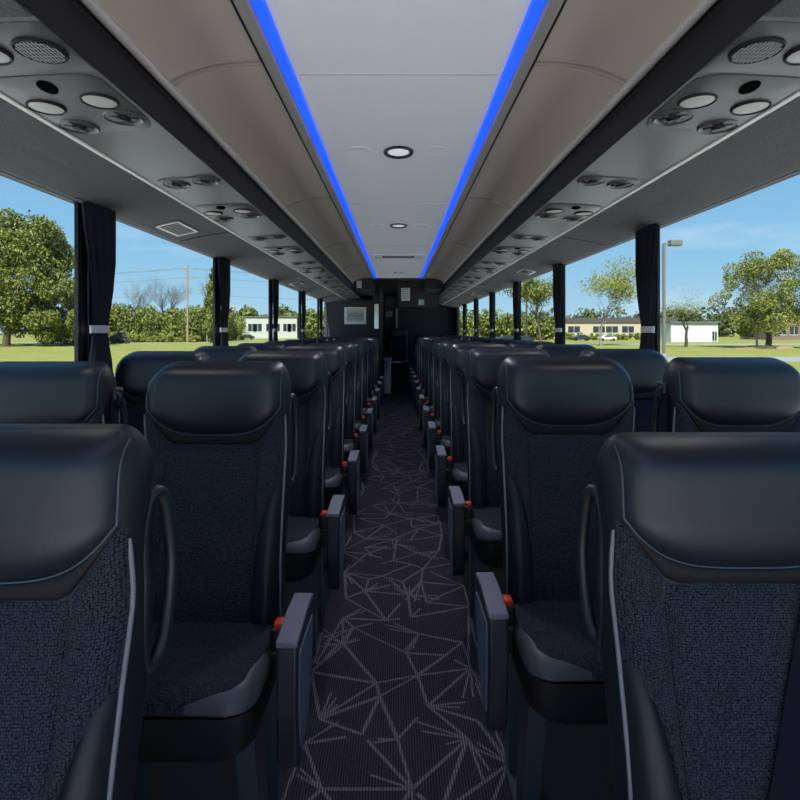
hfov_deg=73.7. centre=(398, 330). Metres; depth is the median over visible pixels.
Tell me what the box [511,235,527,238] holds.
air vent
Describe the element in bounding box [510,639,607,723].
cushion
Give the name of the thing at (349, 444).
cushion
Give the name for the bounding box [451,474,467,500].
cushion
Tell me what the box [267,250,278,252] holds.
light
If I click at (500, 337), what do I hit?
car
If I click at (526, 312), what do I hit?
pole
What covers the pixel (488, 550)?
cushion
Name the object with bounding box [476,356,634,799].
seat
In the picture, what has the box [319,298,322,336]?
curtain
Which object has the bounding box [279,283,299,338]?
window
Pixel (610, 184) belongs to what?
air vent
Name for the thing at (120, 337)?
shrub
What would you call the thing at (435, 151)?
ceiling speaker
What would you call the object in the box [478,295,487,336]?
window
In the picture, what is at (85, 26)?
rail
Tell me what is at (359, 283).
wall panel
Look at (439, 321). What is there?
wall panel
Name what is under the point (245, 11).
trim
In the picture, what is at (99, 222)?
curtain
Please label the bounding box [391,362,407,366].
cushion
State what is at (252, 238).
air vent
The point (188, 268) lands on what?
power line
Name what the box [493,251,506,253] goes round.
air vent
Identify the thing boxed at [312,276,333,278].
panel
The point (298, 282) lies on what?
air vent
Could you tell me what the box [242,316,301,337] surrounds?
office building
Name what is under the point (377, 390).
seat
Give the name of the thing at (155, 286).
bare tree
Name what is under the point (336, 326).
wall
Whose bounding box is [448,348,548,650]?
seat
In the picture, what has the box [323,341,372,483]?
seat
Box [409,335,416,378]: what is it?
seat
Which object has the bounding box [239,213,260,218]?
air vent
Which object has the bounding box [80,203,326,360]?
wall
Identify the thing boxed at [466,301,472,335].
window
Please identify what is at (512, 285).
window
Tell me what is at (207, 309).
slender tree
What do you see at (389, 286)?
wall
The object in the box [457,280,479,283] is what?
panel
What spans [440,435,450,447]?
cushion
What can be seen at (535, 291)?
young tree
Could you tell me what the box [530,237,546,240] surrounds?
air vent
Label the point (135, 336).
undergrowth
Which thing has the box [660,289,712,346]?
bare tree
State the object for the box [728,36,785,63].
speaker grille
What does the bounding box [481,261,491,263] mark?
air vent
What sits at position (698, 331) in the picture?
shed
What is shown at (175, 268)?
power line
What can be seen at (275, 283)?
curtain
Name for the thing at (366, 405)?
seat
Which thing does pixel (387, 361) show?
waste bin
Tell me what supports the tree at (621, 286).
on the ground
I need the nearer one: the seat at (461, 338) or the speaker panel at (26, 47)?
the speaker panel at (26, 47)
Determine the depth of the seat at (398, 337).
11.00 m
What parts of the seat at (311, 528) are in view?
backrest, panel, cushion trim, leg, panel, grab handle, armrest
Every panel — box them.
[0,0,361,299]
[0,21,95,75]
[0,74,150,134]
[157,176,220,188]
[194,203,261,221]
[247,235,286,240]
[262,246,304,254]
[288,261,316,264]
[297,267,326,272]
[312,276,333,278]
[317,280,339,283]
[330,289,349,291]
[357,281,361,287]
[398,306,454,387]
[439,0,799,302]
[447,289,466,291]
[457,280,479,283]
[463,276,484,278]
[470,267,499,272]
[480,261,508,264]
[492,246,534,254]
[510,235,549,240]
[535,203,602,221]
[576,176,639,188]
[646,74,799,134]
[701,21,799,75]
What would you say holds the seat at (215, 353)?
on the floor
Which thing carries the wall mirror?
attached to the column
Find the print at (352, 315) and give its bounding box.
[346,309,363,321]
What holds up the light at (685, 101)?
on the panel at (710, 104)
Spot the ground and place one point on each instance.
(26, 348)
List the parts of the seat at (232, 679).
leg, panel, panel, backrest, cushion trim, leg, panel, grab handle, armrest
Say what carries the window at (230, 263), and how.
in the wall at (85, 282)
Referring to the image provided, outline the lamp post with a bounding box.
[660,240,682,359]
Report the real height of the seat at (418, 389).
1.144 m
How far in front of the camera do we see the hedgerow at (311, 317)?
183.12 m
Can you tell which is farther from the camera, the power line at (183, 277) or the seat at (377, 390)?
the power line at (183, 277)
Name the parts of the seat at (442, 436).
armrest, grab handle, panel, cushion trim, leg, backrest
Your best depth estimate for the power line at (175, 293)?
117.89 m
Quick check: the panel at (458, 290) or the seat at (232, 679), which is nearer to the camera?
the seat at (232, 679)
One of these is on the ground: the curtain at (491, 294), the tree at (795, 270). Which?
the tree at (795, 270)
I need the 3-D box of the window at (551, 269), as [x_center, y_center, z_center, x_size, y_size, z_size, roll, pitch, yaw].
[1.221,-0.080,4.680,0.014,0.830,1.360,0,0,0]
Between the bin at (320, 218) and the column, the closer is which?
the bin at (320, 218)
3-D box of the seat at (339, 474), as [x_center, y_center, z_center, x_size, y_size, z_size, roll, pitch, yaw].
[-0.454,0.652,2.841,0.499,1.136,0.505,0,0,0]
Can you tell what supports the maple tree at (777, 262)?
on the ground
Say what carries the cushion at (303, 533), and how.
on the seat at (311, 528)
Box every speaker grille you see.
[11,36,68,63]
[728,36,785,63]
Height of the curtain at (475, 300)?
0.895 m
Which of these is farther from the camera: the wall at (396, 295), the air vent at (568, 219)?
the wall at (396, 295)
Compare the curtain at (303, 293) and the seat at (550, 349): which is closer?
the seat at (550, 349)
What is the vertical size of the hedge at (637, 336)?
2.604 m
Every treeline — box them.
[229,303,323,333]
[521,305,799,336]
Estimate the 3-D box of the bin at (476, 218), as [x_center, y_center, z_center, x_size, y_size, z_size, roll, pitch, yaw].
[0.692,-0.728,3.792,0.616,0.135,1.505,0,0,0]
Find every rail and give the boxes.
[16,0,363,299]
[439,0,780,295]
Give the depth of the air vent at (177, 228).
2.64 m
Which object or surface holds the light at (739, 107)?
on the panel at (710, 104)
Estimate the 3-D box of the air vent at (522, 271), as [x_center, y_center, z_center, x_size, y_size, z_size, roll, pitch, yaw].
[1.095,-0.508,4.580,0.110,0.034,0.260,0,0,0]
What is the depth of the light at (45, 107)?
1.28 m
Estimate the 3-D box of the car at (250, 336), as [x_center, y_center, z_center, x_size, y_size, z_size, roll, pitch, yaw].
[-46.812,1.785,165.000,4.500,1.470,1.840,0,0,0]
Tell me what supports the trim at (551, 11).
attached to the ceiling at (376, 75)
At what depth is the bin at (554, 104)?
1.91 m
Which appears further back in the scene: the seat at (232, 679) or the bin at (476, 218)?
the bin at (476, 218)
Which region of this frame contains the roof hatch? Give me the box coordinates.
[371,254,425,261]
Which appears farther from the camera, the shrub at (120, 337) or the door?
the shrub at (120, 337)
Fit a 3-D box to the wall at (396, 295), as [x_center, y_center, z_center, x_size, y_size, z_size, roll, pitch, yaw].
[0.000,0.215,11.575,2.440,2.010,0.050,0,0,0]
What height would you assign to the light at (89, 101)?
0.011 m
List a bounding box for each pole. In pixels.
[180,265,194,341]
[525,302,527,335]
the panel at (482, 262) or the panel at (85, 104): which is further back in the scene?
the panel at (482, 262)
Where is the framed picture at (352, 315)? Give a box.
[344,307,365,323]
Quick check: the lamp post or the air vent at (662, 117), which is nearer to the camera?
the air vent at (662, 117)
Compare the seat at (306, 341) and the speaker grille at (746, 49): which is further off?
the seat at (306, 341)
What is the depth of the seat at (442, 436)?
3.77 m
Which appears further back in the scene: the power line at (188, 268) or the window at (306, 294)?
the power line at (188, 268)
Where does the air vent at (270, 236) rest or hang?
attached to the panel at (256, 238)
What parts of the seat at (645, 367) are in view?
backrest, panel, panel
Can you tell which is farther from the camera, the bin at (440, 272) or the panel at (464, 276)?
the bin at (440, 272)
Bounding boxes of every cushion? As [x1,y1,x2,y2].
[137,664,275,761]
[143,612,285,717]
[285,539,321,581]
[286,517,320,553]
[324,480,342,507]
[325,467,341,487]
[344,439,354,451]
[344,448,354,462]
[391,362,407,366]
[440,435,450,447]
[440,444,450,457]
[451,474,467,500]
[452,462,467,480]
[470,528,502,567]
[471,507,501,541]
[502,592,603,682]
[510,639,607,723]
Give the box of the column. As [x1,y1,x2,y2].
[373,286,383,380]
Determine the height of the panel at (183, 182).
0.025 m
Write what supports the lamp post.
on the road at (785, 359)
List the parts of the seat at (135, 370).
panel, panel, backrest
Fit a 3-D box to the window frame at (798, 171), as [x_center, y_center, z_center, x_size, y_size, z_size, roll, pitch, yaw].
[1.221,-0.080,1.840,0.014,0.830,1.360,0,0,0]
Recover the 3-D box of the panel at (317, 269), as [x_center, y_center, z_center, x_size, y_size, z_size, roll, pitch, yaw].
[-0.774,-0.544,4.800,0.244,0.027,0.320,0,0,0]
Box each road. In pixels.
[588,344,799,344]
[667,357,799,361]
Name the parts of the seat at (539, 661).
armrest, grab handle, panel, leg, cushion trim, backrest, panel, panel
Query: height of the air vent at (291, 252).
0.011 m
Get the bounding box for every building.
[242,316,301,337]
[540,318,677,337]
[740,316,799,339]
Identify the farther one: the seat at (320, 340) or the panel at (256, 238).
the seat at (320, 340)
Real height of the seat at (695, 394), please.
1.142 m
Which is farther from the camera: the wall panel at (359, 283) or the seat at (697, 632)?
the wall panel at (359, 283)
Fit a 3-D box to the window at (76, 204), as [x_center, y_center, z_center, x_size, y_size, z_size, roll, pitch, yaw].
[-1.221,-0.080,1.325,0.014,0.830,1.420,0,0,0]
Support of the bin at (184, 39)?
attached to the roof
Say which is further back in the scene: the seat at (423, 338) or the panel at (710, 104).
the seat at (423, 338)
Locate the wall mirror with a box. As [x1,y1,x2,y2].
[374,303,378,328]
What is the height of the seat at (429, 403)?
1.144 m
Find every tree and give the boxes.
[0,207,73,345]
[21,276,73,345]
[123,273,156,315]
[141,271,193,311]
[198,266,212,342]
[497,275,552,341]
[574,254,636,345]
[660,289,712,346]
[708,248,799,344]
[729,296,775,345]
[784,263,799,298]
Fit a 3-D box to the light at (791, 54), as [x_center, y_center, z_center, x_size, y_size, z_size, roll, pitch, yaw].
[0.805,-0.544,1.045,0.086,0.011,0.086,0,0,-6]
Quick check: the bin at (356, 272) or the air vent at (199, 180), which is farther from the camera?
the bin at (356, 272)
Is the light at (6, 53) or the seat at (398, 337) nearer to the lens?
the light at (6, 53)
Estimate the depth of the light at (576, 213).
2.44 m
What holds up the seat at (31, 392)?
on the floor
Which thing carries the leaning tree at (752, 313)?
on the mulch bed
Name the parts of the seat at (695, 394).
grab handle, panel, panel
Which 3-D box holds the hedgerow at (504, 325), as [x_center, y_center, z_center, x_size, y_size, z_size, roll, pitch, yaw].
[30.699,-2.341,155.539,32.092,10.671,20.121,0,0,0]
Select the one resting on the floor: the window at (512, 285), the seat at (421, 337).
the seat at (421, 337)
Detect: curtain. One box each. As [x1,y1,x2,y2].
[72,196,115,370]
[215,255,229,345]
[271,278,278,340]
[301,291,305,337]
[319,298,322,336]
[463,304,465,335]
[474,299,476,336]
[489,292,493,337]
[513,281,519,339]
[552,262,563,343]
[634,222,662,349]
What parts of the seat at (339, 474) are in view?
backrest, panel, cushion trim, panel, grab handle, armrest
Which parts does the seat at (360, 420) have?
backrest, cushion trim, panel, grab handle, armrest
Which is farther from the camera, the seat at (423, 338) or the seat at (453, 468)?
the seat at (423, 338)
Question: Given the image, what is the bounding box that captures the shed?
[660,321,720,341]
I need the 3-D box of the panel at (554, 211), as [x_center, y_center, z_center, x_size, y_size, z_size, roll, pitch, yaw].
[0.774,-0.544,2.470,0.244,0.027,0.320,0,0,0]
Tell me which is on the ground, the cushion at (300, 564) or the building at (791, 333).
the building at (791, 333)
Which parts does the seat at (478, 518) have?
armrest, grab handle, panel, leg, cushion trim, panel, backrest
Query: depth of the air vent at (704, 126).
1.40 m
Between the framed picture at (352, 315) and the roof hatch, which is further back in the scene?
the framed picture at (352, 315)
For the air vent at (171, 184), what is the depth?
1.97 m
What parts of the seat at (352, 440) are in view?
backrest, leg, cushion trim, panel, grab handle, armrest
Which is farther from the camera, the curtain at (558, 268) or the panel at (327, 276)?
the panel at (327, 276)
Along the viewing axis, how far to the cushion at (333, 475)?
2.68 m
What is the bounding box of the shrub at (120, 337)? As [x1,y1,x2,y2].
[109,331,130,342]
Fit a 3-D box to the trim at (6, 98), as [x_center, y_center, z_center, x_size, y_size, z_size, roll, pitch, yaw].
[-0.913,-0.548,5.200,0.017,0.024,11.400,0,0,0]
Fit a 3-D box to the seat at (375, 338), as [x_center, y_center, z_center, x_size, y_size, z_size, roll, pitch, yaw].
[-0.454,0.652,7.462,0.499,1.136,0.505,0,0,0]
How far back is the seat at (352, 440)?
3.67 m
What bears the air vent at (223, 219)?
attached to the panel at (233, 211)
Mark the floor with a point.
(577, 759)
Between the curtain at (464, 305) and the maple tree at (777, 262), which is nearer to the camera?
the curtain at (464, 305)
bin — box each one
[97,0,261,84]
[174,65,329,207]
[287,198,352,248]
[324,243,364,269]
[343,265,370,281]
[383,358,391,392]
[426,265,453,281]
[432,243,472,269]
[444,198,509,248]
[467,65,622,207]
[535,0,699,84]
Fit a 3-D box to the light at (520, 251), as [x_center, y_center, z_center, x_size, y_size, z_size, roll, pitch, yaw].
[0.852,-0.542,3.622,0.086,0.011,0.086,0,0,6]
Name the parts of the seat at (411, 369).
backrest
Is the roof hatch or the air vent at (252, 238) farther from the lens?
the roof hatch
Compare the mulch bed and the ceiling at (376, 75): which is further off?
the mulch bed
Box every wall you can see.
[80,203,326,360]
[328,300,372,338]
[371,278,438,307]
[396,295,440,327]
[455,269,655,350]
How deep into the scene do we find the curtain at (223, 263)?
3.59 m
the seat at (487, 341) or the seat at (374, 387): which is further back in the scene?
the seat at (374, 387)
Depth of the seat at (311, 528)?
2.12 m
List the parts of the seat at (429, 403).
armrest, grab handle, backrest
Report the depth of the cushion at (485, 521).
2.02 m
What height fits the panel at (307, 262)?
0.025 m
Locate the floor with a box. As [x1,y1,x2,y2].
[147,481,614,799]
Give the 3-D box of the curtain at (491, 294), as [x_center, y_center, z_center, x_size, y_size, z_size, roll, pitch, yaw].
[1.185,-0.048,6.795,0.046,0.895,0.270,0,0,0]
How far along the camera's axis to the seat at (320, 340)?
6.07 m
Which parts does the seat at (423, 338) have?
armrest, backrest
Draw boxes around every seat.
[0,361,128,424]
[0,424,177,799]
[115,351,210,435]
[133,361,312,799]
[194,346,256,360]
[237,343,285,350]
[238,351,344,666]
[265,341,304,346]
[281,346,359,514]
[285,339,317,345]
[301,338,327,342]
[306,343,367,518]
[319,337,341,339]
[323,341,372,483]
[334,339,376,428]
[345,338,379,415]
[354,337,383,397]
[370,338,381,429]
[385,328,410,390]
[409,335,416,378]
[410,335,433,383]
[411,336,420,390]
[413,336,440,396]
[414,337,426,427]
[416,337,449,413]
[419,338,460,426]
[422,340,470,478]
[427,341,486,513]
[435,344,509,507]
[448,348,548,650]
[460,337,484,339]
[468,338,495,340]
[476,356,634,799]
[478,339,509,343]
[490,340,528,345]
[508,342,554,347]
[536,344,595,355]
[577,432,799,799]
[579,349,667,431]
[652,357,799,432]
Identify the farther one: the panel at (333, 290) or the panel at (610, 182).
the panel at (333, 290)
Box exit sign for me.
[418,299,423,304]
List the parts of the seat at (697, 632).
grab handle, panel, panel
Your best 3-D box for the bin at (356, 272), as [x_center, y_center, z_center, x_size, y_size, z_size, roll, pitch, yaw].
[-0.692,-0.728,6.827,0.616,0.135,1.505,0,0,0]
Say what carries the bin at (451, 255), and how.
attached to the roof
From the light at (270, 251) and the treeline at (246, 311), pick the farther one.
the treeline at (246, 311)
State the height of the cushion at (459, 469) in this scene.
0.068 m
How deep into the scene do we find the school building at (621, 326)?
189.96 m
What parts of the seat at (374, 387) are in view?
armrest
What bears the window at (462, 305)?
in the wall at (654, 293)
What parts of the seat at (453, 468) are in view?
armrest, grab handle, panel, cushion trim, panel, backrest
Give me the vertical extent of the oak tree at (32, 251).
23.688 m
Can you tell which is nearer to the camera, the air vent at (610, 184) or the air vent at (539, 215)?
the air vent at (610, 184)
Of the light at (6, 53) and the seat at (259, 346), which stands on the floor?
the seat at (259, 346)
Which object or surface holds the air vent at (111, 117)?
attached to the panel at (85, 104)
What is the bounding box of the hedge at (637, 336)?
[566,332,640,339]
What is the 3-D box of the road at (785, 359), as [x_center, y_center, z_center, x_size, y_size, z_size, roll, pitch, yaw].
[133.000,2.510,48.000,254.000,0.020,8.000,0,0,0]
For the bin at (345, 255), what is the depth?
5.15 m
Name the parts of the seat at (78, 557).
panel, panel, grab handle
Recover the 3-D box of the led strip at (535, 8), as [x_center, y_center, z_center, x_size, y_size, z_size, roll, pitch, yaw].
[0.321,-0.752,3.550,0.033,0.009,8.100,0,0,0]
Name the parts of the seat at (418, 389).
armrest, backrest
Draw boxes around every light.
[0,47,13,65]
[25,99,66,115]
[79,93,119,109]
[204,211,222,215]
[233,209,251,213]
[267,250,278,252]
[383,146,413,158]
[390,223,406,227]
[518,250,529,252]
[545,209,563,213]
[574,211,592,215]
[677,93,717,109]
[730,99,771,115]
[783,46,799,65]
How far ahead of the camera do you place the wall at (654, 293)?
3.98 m
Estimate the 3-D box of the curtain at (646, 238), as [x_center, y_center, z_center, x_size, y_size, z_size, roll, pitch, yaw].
[1.184,-0.048,2.535,0.047,0.895,0.270,0,0,0]
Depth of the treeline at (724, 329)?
242.07 m
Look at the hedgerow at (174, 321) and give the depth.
122.88 m
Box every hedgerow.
[108,302,249,341]
[297,310,323,337]
[460,305,554,339]
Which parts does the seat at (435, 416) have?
armrest, grab handle, panel, backrest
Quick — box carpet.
[280,388,511,799]
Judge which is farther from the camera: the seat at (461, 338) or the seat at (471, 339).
the seat at (461, 338)
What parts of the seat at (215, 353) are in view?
backrest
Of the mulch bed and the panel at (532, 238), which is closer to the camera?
the panel at (532, 238)
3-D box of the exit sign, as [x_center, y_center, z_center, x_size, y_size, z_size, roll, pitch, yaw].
[0.360,-0.455,8.446,0.096,0.096,0.008,0,0,0]
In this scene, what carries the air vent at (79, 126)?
attached to the panel at (85, 104)
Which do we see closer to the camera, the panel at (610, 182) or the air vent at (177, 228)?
the panel at (610, 182)
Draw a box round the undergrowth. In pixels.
[108,331,200,342]
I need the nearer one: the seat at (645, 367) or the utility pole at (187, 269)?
the seat at (645, 367)
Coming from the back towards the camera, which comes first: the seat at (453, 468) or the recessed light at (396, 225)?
the recessed light at (396, 225)
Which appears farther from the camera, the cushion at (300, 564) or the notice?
the notice
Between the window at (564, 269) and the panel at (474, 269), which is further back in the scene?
the panel at (474, 269)
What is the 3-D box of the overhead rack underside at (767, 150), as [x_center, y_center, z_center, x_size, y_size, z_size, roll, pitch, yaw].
[1.084,-0.642,5.525,0.332,0.315,12.050,0,0,0]
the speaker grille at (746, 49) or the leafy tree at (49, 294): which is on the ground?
the leafy tree at (49, 294)
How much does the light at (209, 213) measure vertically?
0.011 m
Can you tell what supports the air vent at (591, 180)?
attached to the panel at (610, 182)
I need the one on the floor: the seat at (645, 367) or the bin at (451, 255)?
the seat at (645, 367)
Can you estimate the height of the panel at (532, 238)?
0.025 m
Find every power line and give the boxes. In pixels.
[73,268,242,274]
[115,268,238,273]
[115,293,316,299]
[124,277,262,281]
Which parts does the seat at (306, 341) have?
backrest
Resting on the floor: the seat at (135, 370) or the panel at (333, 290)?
the seat at (135, 370)
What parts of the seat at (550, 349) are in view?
backrest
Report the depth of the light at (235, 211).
2.43 m
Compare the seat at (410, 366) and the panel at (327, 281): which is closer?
the panel at (327, 281)
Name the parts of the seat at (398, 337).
panel, backrest, panel, panel, armrest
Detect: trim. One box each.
[0,92,345,299]
[230,0,374,278]
[422,0,566,278]
[443,90,799,304]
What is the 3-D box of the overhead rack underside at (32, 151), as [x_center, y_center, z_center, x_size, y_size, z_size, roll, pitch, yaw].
[-1.084,-0.642,5.525,0.332,0.315,12.050,0,0,0]
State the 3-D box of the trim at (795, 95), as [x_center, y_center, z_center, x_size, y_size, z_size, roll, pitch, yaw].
[0.913,-0.548,5.200,0.017,0.024,11.400,0,0,0]
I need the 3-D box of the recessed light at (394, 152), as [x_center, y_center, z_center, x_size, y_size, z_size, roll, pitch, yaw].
[0.000,-0.753,2.250,0.128,0.012,0.150,0,0,0]
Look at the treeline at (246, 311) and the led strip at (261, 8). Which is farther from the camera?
the treeline at (246, 311)
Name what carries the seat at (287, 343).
on the floor
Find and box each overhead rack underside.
[0,98,344,301]
[441,96,799,307]
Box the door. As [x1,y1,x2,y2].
[384,295,396,357]
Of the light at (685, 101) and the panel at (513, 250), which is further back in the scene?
the panel at (513, 250)
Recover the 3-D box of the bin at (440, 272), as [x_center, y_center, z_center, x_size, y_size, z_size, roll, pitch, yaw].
[0.692,-0.728,6.827,0.616,0.135,1.505,0,0,0]
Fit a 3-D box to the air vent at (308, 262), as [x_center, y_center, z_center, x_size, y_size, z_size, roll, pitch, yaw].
[-0.708,-0.549,4.285,0.098,0.011,0.098,0,0,6]
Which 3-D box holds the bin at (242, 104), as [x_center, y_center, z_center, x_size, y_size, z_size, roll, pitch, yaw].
[-0.692,-0.728,2.276,0.616,0.135,1.505,0,0,0]
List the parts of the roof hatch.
bar handle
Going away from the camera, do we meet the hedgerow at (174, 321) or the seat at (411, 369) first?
the seat at (411, 369)
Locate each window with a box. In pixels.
[0,171,79,360]
[116,218,215,345]
[220,263,269,340]
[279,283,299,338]
[306,294,317,337]
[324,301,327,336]
[457,305,462,334]
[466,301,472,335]
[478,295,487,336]
[494,285,512,337]
[519,269,552,339]
[563,236,634,343]
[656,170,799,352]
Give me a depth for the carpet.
1.94 m
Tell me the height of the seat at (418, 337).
1.144 m
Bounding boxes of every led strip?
[251,0,376,277]
[420,0,545,277]
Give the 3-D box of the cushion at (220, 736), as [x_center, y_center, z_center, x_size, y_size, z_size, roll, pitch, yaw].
[-0.497,0.814,1.242,0.412,0.101,0.386,0,0,0]
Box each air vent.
[58,119,99,134]
[102,109,144,125]
[155,221,198,236]
[162,181,190,188]
[191,176,218,185]
[213,217,233,221]
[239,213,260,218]
[250,237,266,240]
[269,235,285,238]
[289,281,303,285]
[290,251,303,253]
[305,261,315,263]
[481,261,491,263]
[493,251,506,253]
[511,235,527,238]
[516,268,535,274]
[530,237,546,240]
[536,213,557,218]
[563,217,583,221]
[578,176,605,185]
[606,181,634,188]
[652,109,694,125]
[697,119,738,134]
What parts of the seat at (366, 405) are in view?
backrest, panel, grab handle, armrest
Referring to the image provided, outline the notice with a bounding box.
[401,288,409,300]
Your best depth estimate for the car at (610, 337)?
137.15 m
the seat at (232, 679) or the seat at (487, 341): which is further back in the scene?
the seat at (487, 341)
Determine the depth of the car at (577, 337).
138.16 m
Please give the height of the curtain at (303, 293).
0.895 m
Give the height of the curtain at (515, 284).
0.895 m
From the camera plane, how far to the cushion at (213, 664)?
1.16 m
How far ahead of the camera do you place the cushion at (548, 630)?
1.27 m
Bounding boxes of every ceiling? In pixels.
[265,0,531,277]
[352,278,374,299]
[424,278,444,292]
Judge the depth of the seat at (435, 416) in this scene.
4.55 m
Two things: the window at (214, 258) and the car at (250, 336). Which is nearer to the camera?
the window at (214, 258)
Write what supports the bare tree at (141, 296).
on the ground
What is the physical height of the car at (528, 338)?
1.470 m
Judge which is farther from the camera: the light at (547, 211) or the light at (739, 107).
the light at (547, 211)
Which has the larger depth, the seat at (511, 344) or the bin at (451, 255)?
the bin at (451, 255)
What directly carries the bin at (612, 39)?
attached to the roof
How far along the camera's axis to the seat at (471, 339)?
6.17 m
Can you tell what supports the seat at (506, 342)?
on the floor
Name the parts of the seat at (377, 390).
backrest, grab handle, armrest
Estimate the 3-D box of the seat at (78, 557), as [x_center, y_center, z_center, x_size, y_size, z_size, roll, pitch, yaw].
[-0.486,0.672,0.531,0.499,1.095,0.505,0,0,0]
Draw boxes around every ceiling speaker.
[346,146,371,155]
[425,146,450,155]
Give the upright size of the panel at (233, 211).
0.027 m
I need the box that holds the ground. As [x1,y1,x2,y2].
[0,333,799,375]
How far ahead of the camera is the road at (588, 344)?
98.89 m
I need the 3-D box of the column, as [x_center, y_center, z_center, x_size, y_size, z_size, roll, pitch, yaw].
[-0.375,0.225,10.315,0.120,1.990,2.470,0,0,0]
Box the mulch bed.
[735,345,796,348]
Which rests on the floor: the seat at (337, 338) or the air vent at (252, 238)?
the seat at (337, 338)
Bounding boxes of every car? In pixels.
[243,334,254,338]
[496,336,513,339]
[513,336,534,341]
[571,335,590,340]
[597,335,616,340]
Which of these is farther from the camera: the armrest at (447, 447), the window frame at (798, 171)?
the armrest at (447, 447)
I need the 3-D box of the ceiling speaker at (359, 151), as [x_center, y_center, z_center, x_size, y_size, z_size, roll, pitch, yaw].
[-0.165,-0.755,2.240,0.110,0.004,0.110,0,0,0]
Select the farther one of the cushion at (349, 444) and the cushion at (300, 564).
the cushion at (349, 444)

